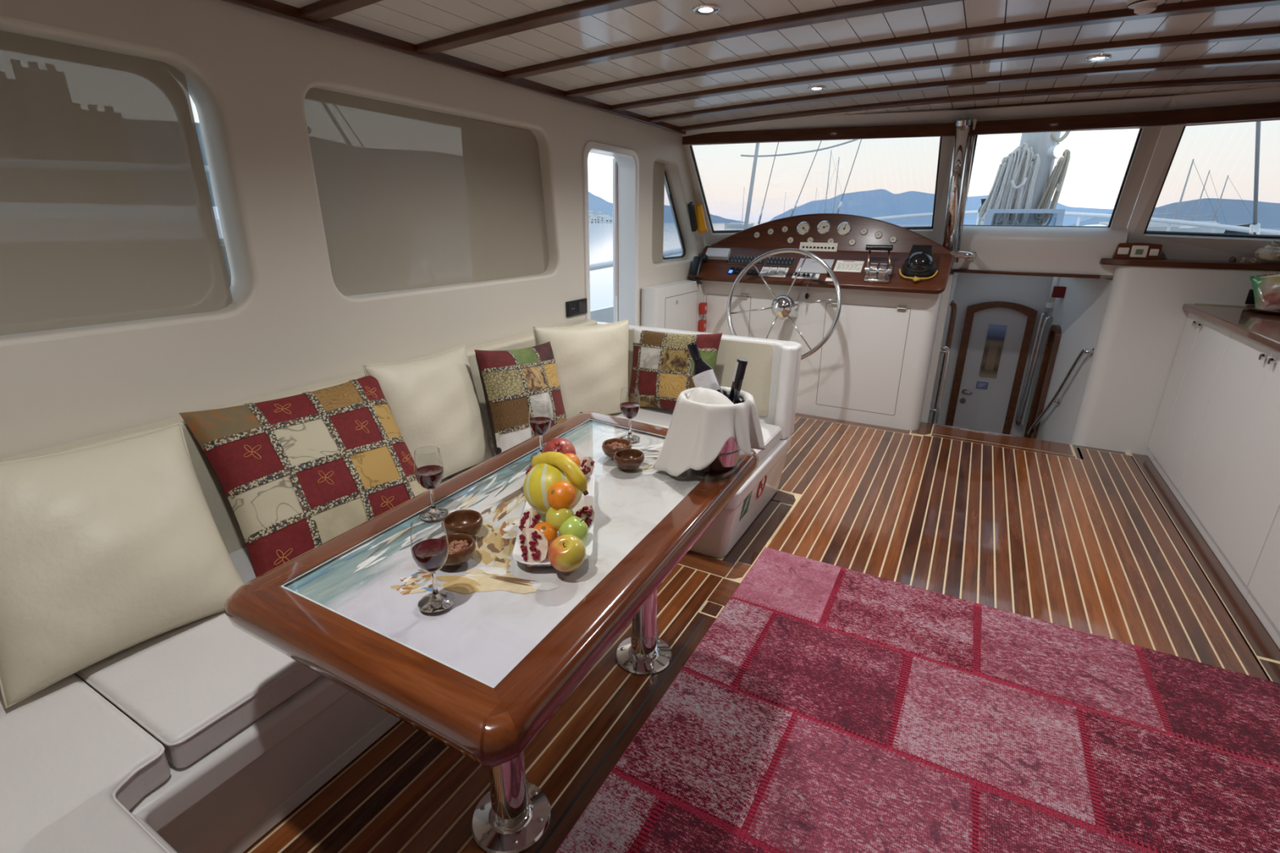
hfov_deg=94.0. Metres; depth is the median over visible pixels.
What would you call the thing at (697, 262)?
handset
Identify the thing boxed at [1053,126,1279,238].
window
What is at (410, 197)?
window
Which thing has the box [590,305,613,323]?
bulwark
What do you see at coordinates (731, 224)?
boat
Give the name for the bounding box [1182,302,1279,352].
countertop
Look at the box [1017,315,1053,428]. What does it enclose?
handrail
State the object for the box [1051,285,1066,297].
alarm box
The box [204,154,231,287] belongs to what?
boat
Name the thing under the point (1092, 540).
floor
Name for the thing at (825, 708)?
rug
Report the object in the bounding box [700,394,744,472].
ice bucket
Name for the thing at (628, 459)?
wooden bowl
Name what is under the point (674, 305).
locker
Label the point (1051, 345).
ladder rail
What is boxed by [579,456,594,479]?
pomegranate piece
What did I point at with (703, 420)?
napkin
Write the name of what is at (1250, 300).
wall socket
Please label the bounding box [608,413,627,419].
seat cushion
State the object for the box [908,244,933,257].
hood
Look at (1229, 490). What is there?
base cabinet
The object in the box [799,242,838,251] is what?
switch panel
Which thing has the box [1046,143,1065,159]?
lamp
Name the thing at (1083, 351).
handrail
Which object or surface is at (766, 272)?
switch
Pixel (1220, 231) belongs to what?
boat
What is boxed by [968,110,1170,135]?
trim
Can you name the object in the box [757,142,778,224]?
shroud
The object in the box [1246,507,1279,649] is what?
base cabinet
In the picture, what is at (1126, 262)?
shelf
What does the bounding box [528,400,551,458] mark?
wine glass
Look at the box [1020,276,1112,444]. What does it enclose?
wall
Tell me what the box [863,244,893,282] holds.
lever
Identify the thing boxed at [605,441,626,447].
nuts
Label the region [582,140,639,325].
door
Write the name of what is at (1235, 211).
mountains
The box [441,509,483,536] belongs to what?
wooden bowl
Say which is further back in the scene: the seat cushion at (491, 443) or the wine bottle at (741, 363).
the seat cushion at (491, 443)
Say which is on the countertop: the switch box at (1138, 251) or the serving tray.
the serving tray
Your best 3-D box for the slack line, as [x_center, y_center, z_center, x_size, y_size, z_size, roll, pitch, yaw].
[7.071,-12.051,25.528,5.424,0.895,0.193,5,20,13]
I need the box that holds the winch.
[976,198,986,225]
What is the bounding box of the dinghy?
[1081,222,1108,226]
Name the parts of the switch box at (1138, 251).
plate, plate, plate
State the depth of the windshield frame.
3.80 m
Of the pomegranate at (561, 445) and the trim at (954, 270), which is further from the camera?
the trim at (954, 270)
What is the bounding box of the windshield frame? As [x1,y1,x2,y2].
[682,86,1279,279]
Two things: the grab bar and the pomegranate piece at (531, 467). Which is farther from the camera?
the grab bar
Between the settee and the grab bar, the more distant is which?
the grab bar
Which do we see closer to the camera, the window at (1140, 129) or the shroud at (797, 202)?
the window at (1140, 129)
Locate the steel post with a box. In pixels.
[942,117,977,266]
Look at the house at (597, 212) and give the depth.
745.99 m
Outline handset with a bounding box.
[688,253,707,284]
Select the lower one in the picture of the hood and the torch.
the hood
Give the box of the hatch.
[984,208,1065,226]
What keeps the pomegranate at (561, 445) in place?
on the table
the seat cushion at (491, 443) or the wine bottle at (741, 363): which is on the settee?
the seat cushion at (491, 443)
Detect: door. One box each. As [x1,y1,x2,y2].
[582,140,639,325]
[945,301,1037,434]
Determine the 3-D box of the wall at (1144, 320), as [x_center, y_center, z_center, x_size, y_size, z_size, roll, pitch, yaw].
[3.852,-0.308,3.659,1.785,1.255,0.238,11,22,27]
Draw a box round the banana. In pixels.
[531,451,588,495]
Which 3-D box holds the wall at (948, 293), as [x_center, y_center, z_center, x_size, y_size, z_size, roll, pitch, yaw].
[2.490,-0.364,5.091,0.070,1.900,1.150,11,22,27]
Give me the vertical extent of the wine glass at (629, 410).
0.173 m
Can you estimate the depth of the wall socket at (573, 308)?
3.50 m
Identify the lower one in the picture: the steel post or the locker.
the locker
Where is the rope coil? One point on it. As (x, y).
(1015, 180)
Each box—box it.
[705,248,731,260]
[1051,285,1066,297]
[1111,242,1162,259]
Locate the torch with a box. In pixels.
[687,201,707,233]
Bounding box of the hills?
[588,191,744,222]
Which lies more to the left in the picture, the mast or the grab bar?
the grab bar
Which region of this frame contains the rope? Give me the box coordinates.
[1050,131,1070,144]
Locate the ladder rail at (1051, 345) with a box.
[1022,324,1061,439]
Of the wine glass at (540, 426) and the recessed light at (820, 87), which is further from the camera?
the recessed light at (820, 87)
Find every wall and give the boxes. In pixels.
[0,0,704,458]
[920,271,957,423]
[931,272,1053,436]
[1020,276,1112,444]
[1069,265,1279,455]
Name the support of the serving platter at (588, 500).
on the table
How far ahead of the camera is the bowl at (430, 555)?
1.11 m
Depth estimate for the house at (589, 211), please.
739.64 m
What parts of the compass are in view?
yellow cord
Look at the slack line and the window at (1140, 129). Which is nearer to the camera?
the window at (1140, 129)
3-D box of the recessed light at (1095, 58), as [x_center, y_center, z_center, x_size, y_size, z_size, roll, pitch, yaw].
[1.998,-1.605,2.602,0.096,0.007,0.096,11,22,27]
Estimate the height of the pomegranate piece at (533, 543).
0.078 m
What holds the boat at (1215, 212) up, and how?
on the sea
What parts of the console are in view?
door, rocker panel, breaker panel, panel frame, rocker panel, panel frame, breaker panel, ignition panel, grey panel, panel, door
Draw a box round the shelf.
[1099,257,1279,271]
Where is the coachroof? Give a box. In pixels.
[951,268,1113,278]
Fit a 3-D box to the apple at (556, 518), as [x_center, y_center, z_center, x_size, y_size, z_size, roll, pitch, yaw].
[-0.181,0.203,1.349,0.065,0.063,0.065,-13,23,-34]
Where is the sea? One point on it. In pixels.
(601, 234)
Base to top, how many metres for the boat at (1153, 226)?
15.596 m
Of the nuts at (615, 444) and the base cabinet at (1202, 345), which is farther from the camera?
the base cabinet at (1202, 345)
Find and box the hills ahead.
[769,188,1113,225]
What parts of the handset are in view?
coiled cord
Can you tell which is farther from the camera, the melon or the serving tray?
the serving tray
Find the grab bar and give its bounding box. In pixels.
[951,250,976,260]
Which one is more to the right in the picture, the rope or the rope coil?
the rope
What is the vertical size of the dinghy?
0.348 m
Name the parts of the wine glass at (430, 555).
stem and foot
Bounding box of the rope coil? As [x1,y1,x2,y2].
[977,142,1040,225]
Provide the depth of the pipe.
4.85 m
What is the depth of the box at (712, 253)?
4.76 m
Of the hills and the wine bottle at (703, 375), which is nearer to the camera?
the wine bottle at (703, 375)
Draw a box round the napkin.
[652,386,764,476]
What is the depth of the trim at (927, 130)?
4.02 m
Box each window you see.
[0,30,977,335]
[304,87,548,296]
[652,161,685,262]
[689,136,942,232]
[963,128,1142,227]
[978,324,1007,377]
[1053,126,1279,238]
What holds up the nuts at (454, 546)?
on the wooden bowl at (455, 558)
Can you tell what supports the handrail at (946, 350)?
attached to the wall at (948, 293)
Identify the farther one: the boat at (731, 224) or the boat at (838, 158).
the boat at (731, 224)
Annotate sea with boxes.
[588,221,1279,310]
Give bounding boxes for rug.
[555,546,1279,852]
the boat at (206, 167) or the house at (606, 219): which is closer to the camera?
the boat at (206, 167)
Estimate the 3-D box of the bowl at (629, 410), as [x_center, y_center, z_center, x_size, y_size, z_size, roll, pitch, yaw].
[-0.033,-0.074,1.992,0.068,0.102,0.068,15,24,36]
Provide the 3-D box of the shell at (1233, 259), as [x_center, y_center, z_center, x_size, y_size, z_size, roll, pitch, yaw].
[3.512,-0.988,3.537,0.035,0.041,0.038,17,25,39]
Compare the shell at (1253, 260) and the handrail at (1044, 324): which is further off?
the handrail at (1044, 324)
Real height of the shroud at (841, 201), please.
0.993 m
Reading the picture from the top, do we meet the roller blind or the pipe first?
the roller blind
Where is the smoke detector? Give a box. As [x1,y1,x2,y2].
[1126,0,1167,14]
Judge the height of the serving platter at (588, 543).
0.020 m
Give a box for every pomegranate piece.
[519,507,540,532]
[519,528,547,567]
[525,466,533,475]
[573,505,594,527]
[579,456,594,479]
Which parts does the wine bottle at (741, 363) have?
bottle glass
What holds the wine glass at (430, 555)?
on the table
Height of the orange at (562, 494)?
0.067 m
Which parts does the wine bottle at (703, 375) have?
bottle glass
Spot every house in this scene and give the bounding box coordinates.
[588,210,595,215]
[589,216,600,222]
[596,211,604,214]
[600,214,613,222]
[603,216,613,222]
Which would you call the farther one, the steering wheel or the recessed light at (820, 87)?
the steering wheel
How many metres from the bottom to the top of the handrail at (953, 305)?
1.379 m
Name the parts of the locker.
door, stop handle, stop handle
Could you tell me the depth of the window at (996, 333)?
5.19 m
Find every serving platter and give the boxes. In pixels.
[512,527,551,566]
[523,501,533,513]
[534,510,546,522]
[572,472,594,515]
[583,520,593,559]
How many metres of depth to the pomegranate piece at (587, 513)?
1.42 m
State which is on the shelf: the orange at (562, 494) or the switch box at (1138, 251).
the switch box at (1138, 251)
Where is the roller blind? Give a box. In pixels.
[652,161,664,262]
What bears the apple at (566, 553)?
on the serving platter at (588, 543)
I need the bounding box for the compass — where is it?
[898,244,937,282]
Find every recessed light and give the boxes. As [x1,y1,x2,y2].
[692,4,719,14]
[807,85,826,90]
[1084,54,1111,62]
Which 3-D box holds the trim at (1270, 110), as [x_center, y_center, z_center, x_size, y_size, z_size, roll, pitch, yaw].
[3.640,-1.522,2.781,1.833,0.076,0.030,15,24,36]
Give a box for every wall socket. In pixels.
[565,297,586,317]
[1244,288,1254,304]
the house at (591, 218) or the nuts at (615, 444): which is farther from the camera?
the house at (591, 218)
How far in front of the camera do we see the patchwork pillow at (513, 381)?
2.55 m
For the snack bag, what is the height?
0.279 m
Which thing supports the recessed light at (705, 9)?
in the ceiling
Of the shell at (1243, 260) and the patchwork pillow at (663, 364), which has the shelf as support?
the shell at (1243, 260)
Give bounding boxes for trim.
[222,0,685,134]
[682,122,955,144]
[952,268,1100,278]
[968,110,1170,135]
[1165,101,1279,125]
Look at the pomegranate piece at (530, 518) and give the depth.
1.40 m
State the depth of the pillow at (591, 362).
3.00 m
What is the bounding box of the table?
[224,411,759,852]
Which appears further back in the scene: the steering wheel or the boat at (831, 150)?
the boat at (831, 150)
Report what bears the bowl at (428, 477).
on the wine glass at (428, 477)
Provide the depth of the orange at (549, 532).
1.31 m
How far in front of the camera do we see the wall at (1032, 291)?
5.12 m
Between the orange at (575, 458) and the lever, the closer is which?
the orange at (575, 458)
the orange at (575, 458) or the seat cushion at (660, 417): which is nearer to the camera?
the orange at (575, 458)
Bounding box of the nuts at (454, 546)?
[446,539,469,552]
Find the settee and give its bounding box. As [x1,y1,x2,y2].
[0,319,802,852]
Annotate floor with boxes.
[243,413,1279,852]
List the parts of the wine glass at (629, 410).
stem and foot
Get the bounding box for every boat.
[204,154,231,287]
[663,142,759,257]
[724,186,754,227]
[818,158,839,213]
[824,150,845,213]
[1099,159,1219,232]
[1176,169,1226,233]
[1183,175,1253,234]
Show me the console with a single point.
(874, 366)
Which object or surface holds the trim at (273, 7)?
attached to the wall at (249, 73)
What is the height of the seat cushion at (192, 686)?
0.086 m
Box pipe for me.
[1045,276,1060,308]
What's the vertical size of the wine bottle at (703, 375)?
0.253 m
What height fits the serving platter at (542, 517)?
0.020 m
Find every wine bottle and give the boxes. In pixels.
[687,342,723,394]
[728,358,747,404]
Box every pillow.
[0,422,244,708]
[178,375,427,577]
[361,344,492,479]
[474,341,566,455]
[533,319,629,419]
[628,328,722,409]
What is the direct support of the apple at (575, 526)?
on the serving platter at (588, 543)
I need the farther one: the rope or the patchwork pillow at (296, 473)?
the rope
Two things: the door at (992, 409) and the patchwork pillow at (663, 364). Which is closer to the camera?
the patchwork pillow at (663, 364)
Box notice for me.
[975,381,988,389]
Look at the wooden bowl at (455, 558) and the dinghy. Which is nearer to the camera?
the wooden bowl at (455, 558)
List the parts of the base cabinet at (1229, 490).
door, knob, knob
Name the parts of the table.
rail, rail, painted panel, leg, rail, leg, rail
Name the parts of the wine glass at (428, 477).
stem and foot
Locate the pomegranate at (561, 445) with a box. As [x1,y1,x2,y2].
[542,437,576,455]
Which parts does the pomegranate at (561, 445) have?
crown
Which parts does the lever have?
lever, plate, lever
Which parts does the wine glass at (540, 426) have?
stem and foot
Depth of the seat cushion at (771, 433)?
3.01 m
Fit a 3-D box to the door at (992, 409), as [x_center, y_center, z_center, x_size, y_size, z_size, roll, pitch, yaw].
[3.066,-0.293,5.314,0.518,1.620,0.061,11,22,27]
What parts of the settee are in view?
kick rail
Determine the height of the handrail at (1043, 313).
1.024 m
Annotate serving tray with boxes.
[1244,305,1279,315]
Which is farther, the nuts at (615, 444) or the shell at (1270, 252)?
the shell at (1270, 252)
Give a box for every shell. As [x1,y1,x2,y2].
[1228,256,1237,262]
[1239,257,1247,262]
[1248,257,1257,262]
[1253,239,1279,261]
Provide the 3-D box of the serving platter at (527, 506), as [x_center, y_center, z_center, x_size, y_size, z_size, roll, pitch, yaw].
[-0.279,0.212,1.502,0.020,0.020,0.063,-1,19,-3]
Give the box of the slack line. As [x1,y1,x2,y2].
[740,139,857,156]
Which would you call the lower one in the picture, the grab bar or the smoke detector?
the grab bar
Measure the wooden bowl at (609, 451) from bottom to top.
0.043 m
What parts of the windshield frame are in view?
windshield panel, windshield panel, windshield panel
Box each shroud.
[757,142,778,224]
[790,140,822,216]
[836,138,862,213]
[1248,121,1260,234]
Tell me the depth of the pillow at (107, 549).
1.39 m
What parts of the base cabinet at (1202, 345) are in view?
door, knob, knob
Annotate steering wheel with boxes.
[726,248,841,359]
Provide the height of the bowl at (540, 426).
0.102 m
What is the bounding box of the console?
[688,213,954,430]
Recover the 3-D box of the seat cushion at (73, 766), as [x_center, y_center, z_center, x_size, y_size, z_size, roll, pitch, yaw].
[-1.372,0.877,0.648,1.186,0.086,1.457,11,22,27]
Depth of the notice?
5.30 m
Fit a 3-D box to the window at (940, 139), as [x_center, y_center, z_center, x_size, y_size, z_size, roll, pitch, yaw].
[1.264,-1.760,4.418,1.760,0.648,0.438,7,20,17]
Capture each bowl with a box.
[410,515,448,573]
[413,445,444,489]
[438,533,475,566]
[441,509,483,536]
[528,400,551,435]
[601,438,631,457]
[613,448,644,470]
[619,386,639,419]
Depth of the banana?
1.39 m
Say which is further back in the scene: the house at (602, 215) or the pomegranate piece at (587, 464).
the house at (602, 215)
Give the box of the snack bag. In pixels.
[1249,271,1279,311]
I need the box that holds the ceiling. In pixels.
[275,0,1279,131]
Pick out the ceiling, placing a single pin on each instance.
(746, 61)
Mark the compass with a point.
(920, 264)
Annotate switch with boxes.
[759,266,789,277]
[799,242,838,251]
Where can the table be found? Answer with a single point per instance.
(482, 675)
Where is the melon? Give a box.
[523,463,582,514]
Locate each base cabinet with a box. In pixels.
[1146,312,1231,500]
[1177,331,1279,599]
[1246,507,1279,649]
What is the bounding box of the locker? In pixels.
[640,279,706,332]
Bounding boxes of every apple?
[545,506,573,531]
[547,534,586,572]
[558,515,588,542]
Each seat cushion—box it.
[0,674,171,852]
[73,477,449,768]
[446,439,496,479]
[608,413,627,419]
[631,406,674,428]
[754,418,781,462]
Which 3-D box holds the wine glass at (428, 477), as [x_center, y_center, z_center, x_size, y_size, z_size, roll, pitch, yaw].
[-0.517,0.139,1.472,0.069,0.173,0.069,-3,19,-11]
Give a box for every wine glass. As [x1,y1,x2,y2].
[410,515,454,613]
[413,445,448,520]
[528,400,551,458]
[619,386,639,441]
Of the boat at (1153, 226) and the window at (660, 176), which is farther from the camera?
the boat at (1153, 226)
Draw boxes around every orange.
[533,521,557,546]
[546,480,577,510]
[564,453,580,467]
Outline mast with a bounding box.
[1007,131,1070,225]
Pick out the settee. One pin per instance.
(228, 798)
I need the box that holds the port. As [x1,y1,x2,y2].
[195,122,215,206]
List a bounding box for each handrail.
[928,345,950,424]
[931,300,956,423]
[1015,311,1046,428]
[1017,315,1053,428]
[1026,348,1094,435]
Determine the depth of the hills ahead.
1540.79 m
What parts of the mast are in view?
rope coil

